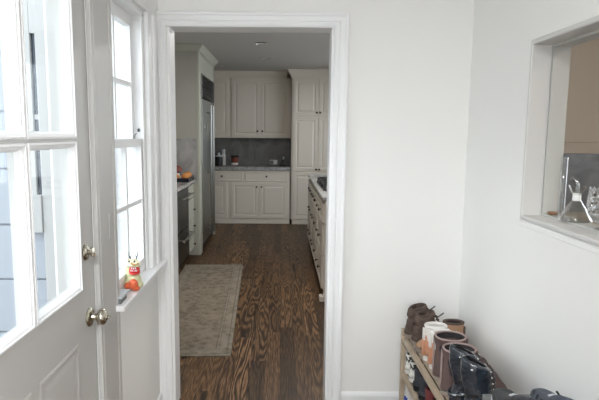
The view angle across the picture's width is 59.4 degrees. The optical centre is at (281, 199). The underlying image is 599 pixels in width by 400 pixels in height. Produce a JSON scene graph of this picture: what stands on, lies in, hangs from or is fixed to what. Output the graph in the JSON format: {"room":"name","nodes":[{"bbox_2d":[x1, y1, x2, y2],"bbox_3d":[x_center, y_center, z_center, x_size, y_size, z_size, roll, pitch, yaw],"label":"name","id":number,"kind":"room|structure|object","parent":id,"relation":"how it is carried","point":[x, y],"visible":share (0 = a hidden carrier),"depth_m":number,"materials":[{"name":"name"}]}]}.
{"room":"mudroom","nodes":[
{"label":"mudroom","id":0,"kind":"room"},
{"bbox_2d":[0,47,46,336],"bbox_3d":[-2.190,-0.512,2.734,2.812,3.399,0.132,0,7,0],"label":"wall","id":1,"kind":"structure","parent":0,"point":[7,295],"depth_m":2.77,"materials":[{"name":"grey paint"}]},
{"bbox_2d":[23,0,43,232],"bbox_3d":[-1.275,-0.486,2.645,0.102,1.315,0.048,0,7,0],"label":"window","id":2,"kind":"structure","parent":1,"relation":"in","point":[28,17],"depth_m":2.65,"materials":[{"name":"grey"}]},
{"bbox_2d":[33,0,56,302],"bbox_3d":[-1.168,-0.419,2.659,0.113,3.250,0.038,0,7,0],"label":"trim","id":3,"kind":"structure","parent":1,"relation":"attached to","point":[38,13],"depth_m":2.67,"materials":[{"name":"grey wood"}]},
{"bbox_2d":[43,0,159,399],"bbox_3d":[-0.719,0.144,0.331,0.140,2.620,4.820,0,7,0],"label":"wall","id":4,"kind":"structure","parent":0,"point":[140,353],"depth_m":2.38,"materials":[{"name":"white paint"}]},
{"bbox_2d":[0,0,110,399],"bbox_3d":[-0.638,0.296,1.367,0.114,2.038,0.918,0,7,0],"label":"door","id":5,"kind":"structure","parent":4,"relation":"in","point":[50,353],"depth_m":1.51,"materials":[{"name":"white wood"}]},
{"bbox_2d":[45,0,98,399],"bbox_3d":[-0.719,0.295,1.338,0.124,2.070,1.000,0,7,0],"label":"trim","id":6,"kind":"structure","parent":4,"relation":"attached to","point":[49,4],"depth_m":1.78,"materials":[{"name":"white wood"}]},
{"bbox_2d":[85,0,122,399],"bbox_3d":[-0.639,0.177,1.922,0.020,2.160,0.202,0,7,0],"label":"trim","id":7,"kind":"structure","parent":4,"relation":"attached to","point":[98,12],"depth_m":1.87,"materials":[{"name":"white wood"}]},
{"bbox_2d":[109,213,112,237],"bbox_3d":[-0.630,0.094,1.939,0.002,0.090,0.037,0,7,0],"label":"latch plate","id":8,"kind":"object","parent":4,"relation":"attached to","point":[110,214],"visible":1,"depth_m":1.93,"materials":[{"name":"grey paint"}]},
{"bbox_2d":[110,0,148,288],"bbox_3d":[-0.726,-0.262,2.238,0.160,1.350,0.705,0,7,0],"label":"window","id":9,"kind":"structure","parent":4,"relation":"in","point":[126,19],"depth_m":2.45,"materials":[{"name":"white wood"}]},
{"bbox_2d":[116,260,166,311],"bbox_3d":[-0.694,0.371,2.382,0.185,0.022,0.752,0,7,0],"label":"window sill","id":10,"kind":"structure","parent":4,"relation":"attached to","point":[148,275],"depth_m":2.35,"materials":[{"name":"white wood"}]},
{"bbox_2d":[118,289,129,303],"bbox_3d":[-0.649,0.383,2.080,0.068,0.030,0.110,0,7,0],"label":"trinket box","id":11,"kind":"object","parent":10,"relation":"on","point":[123,292],"visible":0.54,"depth_m":2.07,"materials":[{"name":"grey cardboard"}]},
{"bbox_2d":[124,251,142,290],"bbox_3d":[-0.630,0.298,2.214,0.088,0.165,0.080,0,7,0],"label":"figurine","id":12,"kind":"object","parent":10,"relation":"on","point":[133,281],"visible":0.98,"depth_m":2.19,"materials":[{"name":"ceramic"}]},
{"bbox_2d":[132,0,156,18],"bbox_3d":[-0.631,-0.824,1.621,0.021,0.100,2.020,0,7,0],"label":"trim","id":13,"kind":"structure","parent":4,"relation":"attached to","point":[150,6],"depth_m":2.45,"materials":[{"name":"white paint"}]},
{"bbox_2d":[143,11,156,267],"bbox_3d":[-0.635,-0.274,2.538,0.022,1.220,0.067,0,7,0],"label":"trim","id":14,"kind":"structure","parent":4,"relation":"attached to","point":[146,15],"depth_m":2.51,"materials":[{"name":"white wood"}]},
{"bbox_2d":[151,15,160,264],"bbox_3d":[-0.630,-0.282,2.603,0.032,1.220,0.062,0,7,0],"label":"trim","id":15,"kind":"structure","parent":4,"relation":"attached to","point":[153,18],"depth_m":2.58,"materials":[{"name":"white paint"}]},
{"bbox_2d":[157,393,162,399],"bbox_3d":[-0.650,1.138,2.507,0.014,0.106,0.690,0,7,0],"label":"baseboard","id":16,"kind":"structure","parent":4,"relation":"attached to","point":[160,397],"depth_m":2.81,"materials":[{"name":"white wood"}]},
{"bbox_2d":[178,218,324,399],"bbox_3d":[0.691,1.063,3.862,5.200,0.060,11.800,0,7,0],"label":"floor","id":17,"kind":"structure","parent":0,"point":[277,353],"depth_m":4.19,"materials":[{"name":"brown wood"}]},
{"bbox_2d":[177,187,194,269],"bbox_3d":[-1.345,0.325,5.745,0.696,0.900,0.696,0,7,0],"label":"dishwasher","id":18,"kind":"object","parent":17,"relation":"on","point":[182,196],"visible":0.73,"depth_m":5.70,"materials":[{"name":"black metal"}]},
{"bbox_2d":[184,184,195,260],"bbox_3d":[-1.368,0.256,6.277,0.649,0.905,0.366,0,7,0],"label":"base cabinet","id":19,"kind":"object","parent":17,"relation":"on","point":[192,209],"visible":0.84,"depth_m":6.28,"materials":[{"name":"grey paint"}]},
{"bbox_2d":[175,44,217,254],"bbox_3d":[-1.313,-0.666,7.061,0.757,2.539,1.534,0,7,0],"label":"housing","id":20,"kind":"object","parent":17,"relation":"on","point":[191,60],"visible":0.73,"depth_m":6.31,"materials":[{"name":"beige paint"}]},
{"bbox_2d":[176,139,196,178],"bbox_3d":[-1.358,-0.499,6.355,0.665,0.486,0.019,0,7,0],"label":"marble splash","id":21,"kind":"object","parent":20,"relation":"attached to","point":[186,149],"visible":0.45,"depth_m":6.34,"materials":[{"name":"grey stone"}]},
{"bbox_2d":[201,73,214,247],"bbox_3d":[-1.299,-0.523,7.124,0.773,2.220,1.185,0,7,0],"label":"refrigerator","id":22,"kind":"object","parent":17,"relation":"on","point":[207,87],"visible":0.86,"depth_m":6.93,"materials":[{"name":"silver metal"}]},
{"bbox_2d":[178,265,242,356],"bbox_3d":[-0.723,0.900,4.783,0.660,0.008,2.500,0,7,-2],"label":"rug","id":23,"kind":"object","parent":17,"relation":"on","point":[208,294],"visible":0.76,"depth_m":4.53,"materials":[{"name":"fabric"}]},
{"bbox_2d":[215,171,289,223],"bbox_3d":[-0.631,-0.078,9.052,1.537,0.888,0.639,0,7,0],"label":"base cabinet","id":24,"kind":"object","parent":17,"relation":"on","point":[241,197],"visible":0.8,"depth_m":8.77,"materials":[{"name":"beige paint"}]},
{"bbox_2d":[215,165,290,170],"bbox_3d":[-0.623,-0.554,9.004,1.545,0.065,0.625,0,7,0],"label":"countertop","id":25,"kind":"structure","parent":24,"relation":"on","point":[224,167],"depth_m":8.70,"materials":[{"name":"grey stone"}]},
{"bbox_2d":[215,153,222,165],"bbox_3d":[-1.064,-0.694,8.934,0.134,0.222,0.134,0,7,0],"label":"canister","id":26,"kind":"object","parent":25,"relation":"on","point":[218,158],"visible":1,"depth_m":8.88,"materials":[{"name":"black plastic"}]},
{"bbox_2d":[222,149,225,164],"bbox_3d":[-1.004,-0.741,9.100,0.076,0.275,0.076,0,7,0],"label":"bottle","id":27,"kind":"object","parent":25,"relation":"on","point":[223,150],"visible":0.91,"depth_m":9.07,"materials":[{"name":"white plastic"}]},
{"bbox_2d":[230,155,238,165],"bbox_3d":[-0.804,-0.679,9.037,0.156,0.172,0.156,0,7,0],"label":"cachepot","id":28,"kind":"object","parent":25,"relation":"on","point":[234,158],"visible":1,"depth_m":8.99,"materials":[{"name":"brown ceramic"}]},
{"bbox_2d":[270,160,276,165],"bbox_3d":[-0.137,-0.644,9.089,0.135,0.100,0.064,0,7,0],"label":"clock","id":29,"kind":"object","parent":25,"relation":"on","point":[272,162],"visible":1,"depth_m":9.06,"materials":[{"name":"white plastic"}]},
{"bbox_2d":[279,155,285,165],"bbox_3d":[0.023,-0.679,9.066,0.115,0.178,0.120,0,7,0],"label":"cordless phone","id":30,"kind":"object","parent":25,"relation":"on","point":[283,157],"visible":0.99,"depth_m":9.06,"materials":[{"name":"black plastic"}]},
{"bbox_2d":[287,69,328,223],"bbox_3d":[0.637,-0.884,8.929,1.100,2.539,0.690,0,7,0],"label":"cupboard","id":31,"kind":"object","parent":17,"relation":"on","point":[309,87],"visible":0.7,"depth_m":8.62,"materials":[{"name":"beige paint"}]},
{"bbox_2d":[307,179,312,246],"bbox_3d":[0.691,0.203,6.820,0.714,0.908,0.915,0,7,0],"label":"base cabinet","id":32,"kind":"object","parent":17,"relation":"on","point":[310,184],"visible":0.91,"depth_m":6.78,"materials":[{"name":"beige paint"}]},
{"bbox_2d":[310,186,318,266],"bbox_3d":[0.690,0.322,5.878,0.714,0.908,0.975,0,7,0],"label":"base cabinet","id":33,"kind":"object","parent":17,"relation":"on","point":[313,240],"visible":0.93,"depth_m":5.82,"materials":[{"name":"beige paint"}]},
{"bbox_2d":[315,195,326,301],"bbox_3d":[0.697,0.428,5.034,0.729,0.908,0.715,0,7,0],"label":"base cabinet","id":34,"kind":"object","parent":17,"relation":"on","point":[321,205],"visible":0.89,"depth_m":4.77,"materials":[{"name":"beige paint"}]},
{"bbox_2d":[308,175,326,200],"bbox_3d":[0.713,-0.167,5.930,0.697,0.035,2.630,0,7,0],"label":"countertop","id":35,"kind":"structure","parent":34,"relation":"on","point":[313,178],"depth_m":5.62,"materials":[{"name":"grey stone"}]},
{"bbox_2d":[317,177,326,190],"bbox_3d":[0.696,-0.180,5.621,0.572,0.065,0.960,0,7,0],"label":"cooktop","id":36,"kind":"object","parent":35,"relation":"in","point":[322,181],"visible":0.23,"depth_m":5.49,"materials":[{"name":"black metal"}]},
{"bbox_2d":[399,328,448,399],"bbox_3d":[0.774,1.002,2.128,0.295,0.495,1.335,0,7,0],"label":"shoe rack","id":37,"kind":"object","parent":17,"relation":"on","point":[405,343],"visible":0.23,"depth_m":2.54,"materials":[{"name":"brown wood"}]},
{"bbox_2d":[404,382,416,399],"bbox_3d":[0.770,1.012,2.712,0.273,0.127,0.096,0,7,0],"label":"shoe","id":38,"kind":"object","parent":37,"relation":"on","point":[408,396],"visible":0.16,"depth_m":2.69,"materials":[{"name":"white leather"}]},
{"bbox_2d":[405,351,419,373],"bbox_3d":[0.768,0.845,2.721,0.260,0.106,0.090,0,7,0],"label":"shoe","id":39,"kind":"object","parent":37,"relation":"on","point":[408,356],"visible":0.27,"depth_m":2.70,"materials":[{"name":"white leather"}]},
{"bbox_2d":[409,359,423,382],"bbox_3d":[0.768,0.856,2.632,0.260,0.106,0.090,0,7,0],"label":"shoe","id":40,"kind":"object","parent":37,"relation":"on","point":[412,363],"visible":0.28,"depth_m":2.61,"materials":[{"name":"white fabric"}]},
{"bbox_2d":[404,303,435,338],"bbox_3d":[0.768,0.621,2.708,0.274,0.180,0.108,0,7,-1],"label":"boot","id":41,"kind":"object","parent":37,"relation":"on","point":[413,309],"visible":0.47,"depth_m":2.68,"materials":[{"name":"brown leather"}]},
{"bbox_2d":[413,365,429,391],"bbox_3d":[0.771,0.863,2.538,0.270,0.116,0.094,1,7,2],"label":"shoe","id":42,"kind":"object","parent":37,"relation":"on","point":[416,384],"visible":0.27,"depth_m":2.52,"materials":[{"name":"black rubber"}]},
{"bbox_2d":[418,374,435,399],"bbox_3d":[0.771,0.875,2.444,0.270,0.116,0.094,1,7,2],"label":"shoe","id":43,"kind":"object","parent":37,"relation":"on","point":[421,392],"visible":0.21,"depth_m":2.42,"materials":[{"name":"black fabric"}]},
{"bbox_2d":[411,309,443,345],"bbox_3d":[0.781,0.634,2.607,0.274,0.180,0.108,1,7,2],"label":"boot","id":44,"kind":"object","parent":37,"relation":"on","point":[421,317],"visible":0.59,"depth_m":2.58,"materials":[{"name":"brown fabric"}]},
{"bbox_2d":[425,385,442,399],"bbox_3d":[0.768,0.892,2.348,0.265,0.106,0.094,1,7,2],"label":"loafer","id":45,"kind":"object","parent":37,"relation":"on","point":[429,395],"visible":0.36,"depth_m":2.32,"materials":[{"name":"red leather"}]},
{"bbox_2d":[421,321,448,360],"bbox_3d":[0.779,0.658,2.439,0.254,0.173,0.092,0,7,-2],"label":"boot","id":46,"kind":"object","parent":37,"relation":"on","point":[429,326],"visible":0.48,"depth_m":2.42,"materials":[{"name":"white rubber"}]},
{"bbox_2d":[427,329,450,369],"bbox_3d":[0.783,0.670,2.346,0.254,0.173,0.092,0,7,0],"label":"boot","id":47,"kind":"object","parent":37,"relation":"on","point":[430,345],"visible":0.21,"depth_m":2.33,"materials":[{"name":"white rubber"}]},
{"bbox_2d":[415,319,465,353],"bbox_3d":[0.763,0.656,2.522,0.238,0.156,0.082,0,7,0],"label":"boot","id":48,"kind":"object","parent":37,"relation":"on","point":[457,325],"visible":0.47,"depth_m":2.51,"materials":[{"name":"brown leather"}]},
{"bbox_2d":[432,330,491,381],"bbox_3d":[0.782,0.671,2.238,0.275,0.198,0.123,0,7,0],"label":"boot","id":49,"kind":"object","parent":37,"relation":"on","point":[440,338],"visible":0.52,"depth_m":2.23,"materials":[{"name":"brown leather"}]},
{"bbox_2d":[447,343,480,399],"bbox_3d":[0.772,0.672,1.998,0.282,0.255,0.102,0,7,-5],"label":"boot","id":50,"kind":"object","parent":37,"relation":"on","point":[456,391],"visible":0.44,"depth_m":1.97,"materials":[{"name":"black leather"}]},
{"bbox_2d":[439,342,506,396],"bbox_3d":[0.776,0.688,2.109,0.275,0.198,0.123,0,7,0],"label":"boot","id":51,"kind":"object","parent":37,"relation":"on","point":[446,377],"visible":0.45,"depth_m":2.09,"materials":[{"name":"brown leather"}]},
{"bbox_2d":[460,355,495,399],"bbox_3d":[0.781,0.687,1.887,0.281,0.255,0.104,1,7,2],"label":"boot","id":52,"kind":"object","parent":37,"relation":"on","point":[476,376],"visible":0.89,"depth_m":1.85,"materials":[{"name":"grey leather"}]},
{"bbox_2d":[482,394,529,399],"bbox_3d":[0.806,0.762,1.632,0.253,0.170,0.318,0,7,0],"label":"shoe box","id":53,"kind":"object","parent":37,"relation":"on","point":[484,396],"visible":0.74,"depth_m":1.77,"materials":[{"name":"grey cardboard"}]},
{"bbox_2d":[491,388,534,399],"bbox_3d":[0.711,0.630,1.592,0.098,0.098,0.280,0,7,0],"label":"sneaker","id":54,"kind":"object","parent":53,"relation":"on","point":[497,393],"visible":1,"depth_m":1.65,"materials":[{"name":"grey fabric"}]},
{"bbox_2d":[530,388,572,399],"bbox_3d":[0.833,0.631,1.592,0.105,0.098,0.280,1,7,3],"label":"sneaker","id":55,"kind":"object","parent":53,"relation":"on","point":[537,393],"visible":0.98,"depth_m":1.65,"materials":[{"name":"grey fabric"}]},
{"bbox_3d":[-1.384,0.492,4.398,0.620,0.905,2.002,0,7,0],"label":"base cabinet","id":56,"kind":"object","parent":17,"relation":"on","visible":0},
{"bbox_2d":[177,179,195,192],"bbox_3d":[-1.370,-0.046,4.873,0.650,0.042,3.079,0,7,0],"label":"countertop","id":57,"kind":"structure","parent":56,"relation":"on","point":[180,185],"depth_m":5.77,"materials":[{"name":"grey stone"}]},
{"bbox_2d":[177,176,193,181],"bbox_3d":[-1.277,-0.250,6.156,0.442,0.045,0.415,0,7,0],"label":"serving tray","id":58,"kind":"object","parent":57,"relation":"on","point":[191,178],"visible":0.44,"depth_m":5.95,"materials":[{"name":"black paint"}]},
{"bbox_2d":[177,165,181,174],"bbox_3d":[-1.267,-0.342,6.258,0.164,0.180,0.164,0,7,0],"label":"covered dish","id":59,"kind":"object","parent":58,"relation":"on","point":[179,169],"visible":0.22,"depth_m":6.22,"materials":[{"name":"red ceramic"}]},
{"bbox_2d":[181,173,188,177],"bbox_3d":[-1.113,-0.271,6.045,0.087,0.087,0.087,0,7,0],"label":"orange","id":60,"kind":"object","parent":58,"relation":"on","point":[184,175],"visible":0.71,"depth_m":6.01,"materials":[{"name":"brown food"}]},
{"bbox_2d":[174,32,329,73],"bbox_3d":[-0.135,-1.837,5.948,3.300,0.080,6.580,0,7,0],"label":"ceiling","id":61,"kind":"structure","parent":0,"point":[237,51],"depth_m":6.57,"materials":[{"name":"grey paint"}]},
{"bbox_2d":[254,42,267,44],"bbox_3d":[-0.236,-1.806,6.056,0.170,0.010,0.170,0,7,0],"label":"recessed light","id":62,"kind":"object","parent":61,"relation":"in","point":[257,43],"visible":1,"depth_m":6.05,"materials":[{"name":"silver metal"}]},
{"bbox_2d":[287,74,291,167],"bbox_3d":[-0.142,-0.941,9.326,3.300,2.540,0.100,0,7,0],"label":"wall","id":63,"kind":"structure","parent":0,"point":[288,75],"depth_m":9.27,"materials":[{"name":"grey paint"}]},
{"bbox_2d":[214,78,230,137],"bbox_3d":[-1.125,-1.574,9.008,0.524,1.000,0.364,0,7,0],"label":"upper cabinet","id":64,"kind":"object","parent":63,"relation":"attached to","point":[222,86],"visible":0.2,"depth_m":8.86,"materials":[{"name":"beige paint"}]},
{"bbox_2d":[215,138,289,164],"bbox_3d":[-0.619,-0.857,9.260,1.548,0.469,0.048,0,7,0],"label":"stone splash","id":65,"kind":"object","parent":63,"relation":"attached to","point":[251,151],"visible":0.64,"depth_m":9.23,"materials":[{"name":"grey stone"}]},
{"bbox_2d":[231,78,290,137],"bbox_3d":[-0.349,-1.568,9.008,1.020,1.000,0.364,0,7,0],"label":"upper cabinet","id":66,"kind":"object","parent":63,"relation":"attached to","point":[260,108],"visible":0.95,"depth_m":8.86,"materials":[{"name":"beige paint"}]},
{"bbox_2d":[214,70,286,78],"bbox_3d":[-0.644,-2.094,8.771,1.478,0.119,0.075,0,7,0],"label":"crown molding","id":67,"kind":"structure","parent":66,"relation":"attached to","point":[217,74],"depth_m":8.77,"materials":[{"name":"beige paint"}]},
{"bbox_2d":[157,0,474,399],"bbox_3d":[0.207,-0.156,2.782,1.988,2.620,0.120,0,7,0],"label":"wall","id":68,"kind":"structure","parent":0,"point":[409,61],"depth_m":2.72,"materials":[{"name":"white paint"}]},
{"bbox_2d":[156,11,349,399],"bbox_3d":[-0.164,0.099,2.811,0.984,2.100,0.167,0,7,0],"label":"door frame","id":69,"kind":"structure","parent":68,"relation":"attached to","point":[339,21],"depth_m":2.72,"materials":[{"name":"white wood"}]},
{"bbox_2d":[340,391,405,399],"bbox_3d":[0.633,1.103,2.872,0.624,0.106,0.014,0,7,0],"label":"baseboard","id":70,"kind":"structure","parent":68,"relation":"attached to","point":[345,395],"depth_m":2.86,"materials":[{"name":"white wood"}]},
{"bbox_2d":[458,0,598,399],"bbox_3d":[1.018,0.158,0.331,0.131,2.620,4.820,0,7,0],"label":"wall","id":71,"kind":"structure","parent":0,"point":[529,304],"depth_m":2.15,"materials":[{"name":"white paint"}]},
{"bbox_2d":[517,220,598,261],"bbox_3d":[0.950,0.159,1.634,0.005,0.039,0.965,0,7,0],"label":"trim","id":72,"kind":"structure","parent":71,"relation":"attached to","point":[583,249],"depth_m":1.78,"materials":[{"name":"white paint"}]},
{"bbox_2d":[520,15,598,246],"bbox_3d":[0.984,-0.209,1.588,0.076,0.695,0.925,0,7,0],"label":"trim","id":73,"kind":"structure","parent":71,"relation":"attached to","point":[541,47],"depth_m":2.01,"materials":[{"name":"grey paint"}]},
{"bbox_2d":[541,30,598,232],"bbox_3d":[1.056,-0.208,1.588,0.065,0.735,0.965,0,7,0],"label":"trim","id":74,"kind":"structure","parent":71,"relation":"attached to","point":[561,52],"depth_m":2.01,"materials":[{"name":"grey paint"}]},
{"bbox_2d":[547,211,558,214],"bbox_3d":[1.045,0.052,2.021,0.042,0.010,0.042,0,7,0],"label":"dish","id":75,"kind":"object","parent":74,"relation":"on","point":[548,212],"visible":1,"depth_m":2.02,"materials":[{"name":"brown plastic"}]},
{"bbox_2d":[557,157,568,216],"bbox_3d":[1.056,-0.050,1.970,0.024,0.223,0.024,0,7,0],"label":"glass cylinder","id":76,"kind":"object","parent":74,"relation":"on","point":[568,157],"visible":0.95,"depth_m":1.97,"materials":[{"name":"clear glass"}]},
{"bbox_2d":[557,181,592,222],"bbox_3d":[1.052,-0.004,1.871,0.112,0.157,0.112,0,7,0],"label":"oil cruet","id":77,"kind":"object","parent":74,"relation":"on","point":[576,196],"visible":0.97,"depth_m":1.86,"materials":[{"name":"clear glass"}]},
{"bbox_2d":[586,187,598,229],"bbox_3d":[1.045,0.029,1.690,0.112,0.137,0.112,0,7,0],"label":"goblet","id":78,"kind":"object","parent":74,"relation":"on","point":[596,220],"visible":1,"depth_m":1.70,"materials":[{"name":"clear glass"}]},
{"bbox_2d":[559,39,598,224],"bbox_3d":[2.358,-0.312,4.242,1.890,2.600,0.100,0,7,0],"label":"wall","id":79,"kind":"structure","parent":0,"point":[582,114],"depth_m":4.14,"materials":[{"name":"beige paint"}]},
{"bbox_2d":[559,153,598,211],"bbox_3d":[2.356,-0.137,4.198,1.890,0.465,0.030,0,7,0],"label":"backsplash","id":80,"kind":"structure","parent":79,"relation":"attached to","point":[583,169],"depth_m":4.18,"materials":[{"name":"grey stone"}]},
{"bbox_2d":[564,141,598,142],"bbox_3d":[2.359,-0.462,4.165,1.890,0.014,0.015,0,7,0],"label":"trim","id":81,"kind":"structure","parent":79,"relation":"attached to","point":[564,141],"depth_m":4.16,"materials":[{"name":"beige paint"}]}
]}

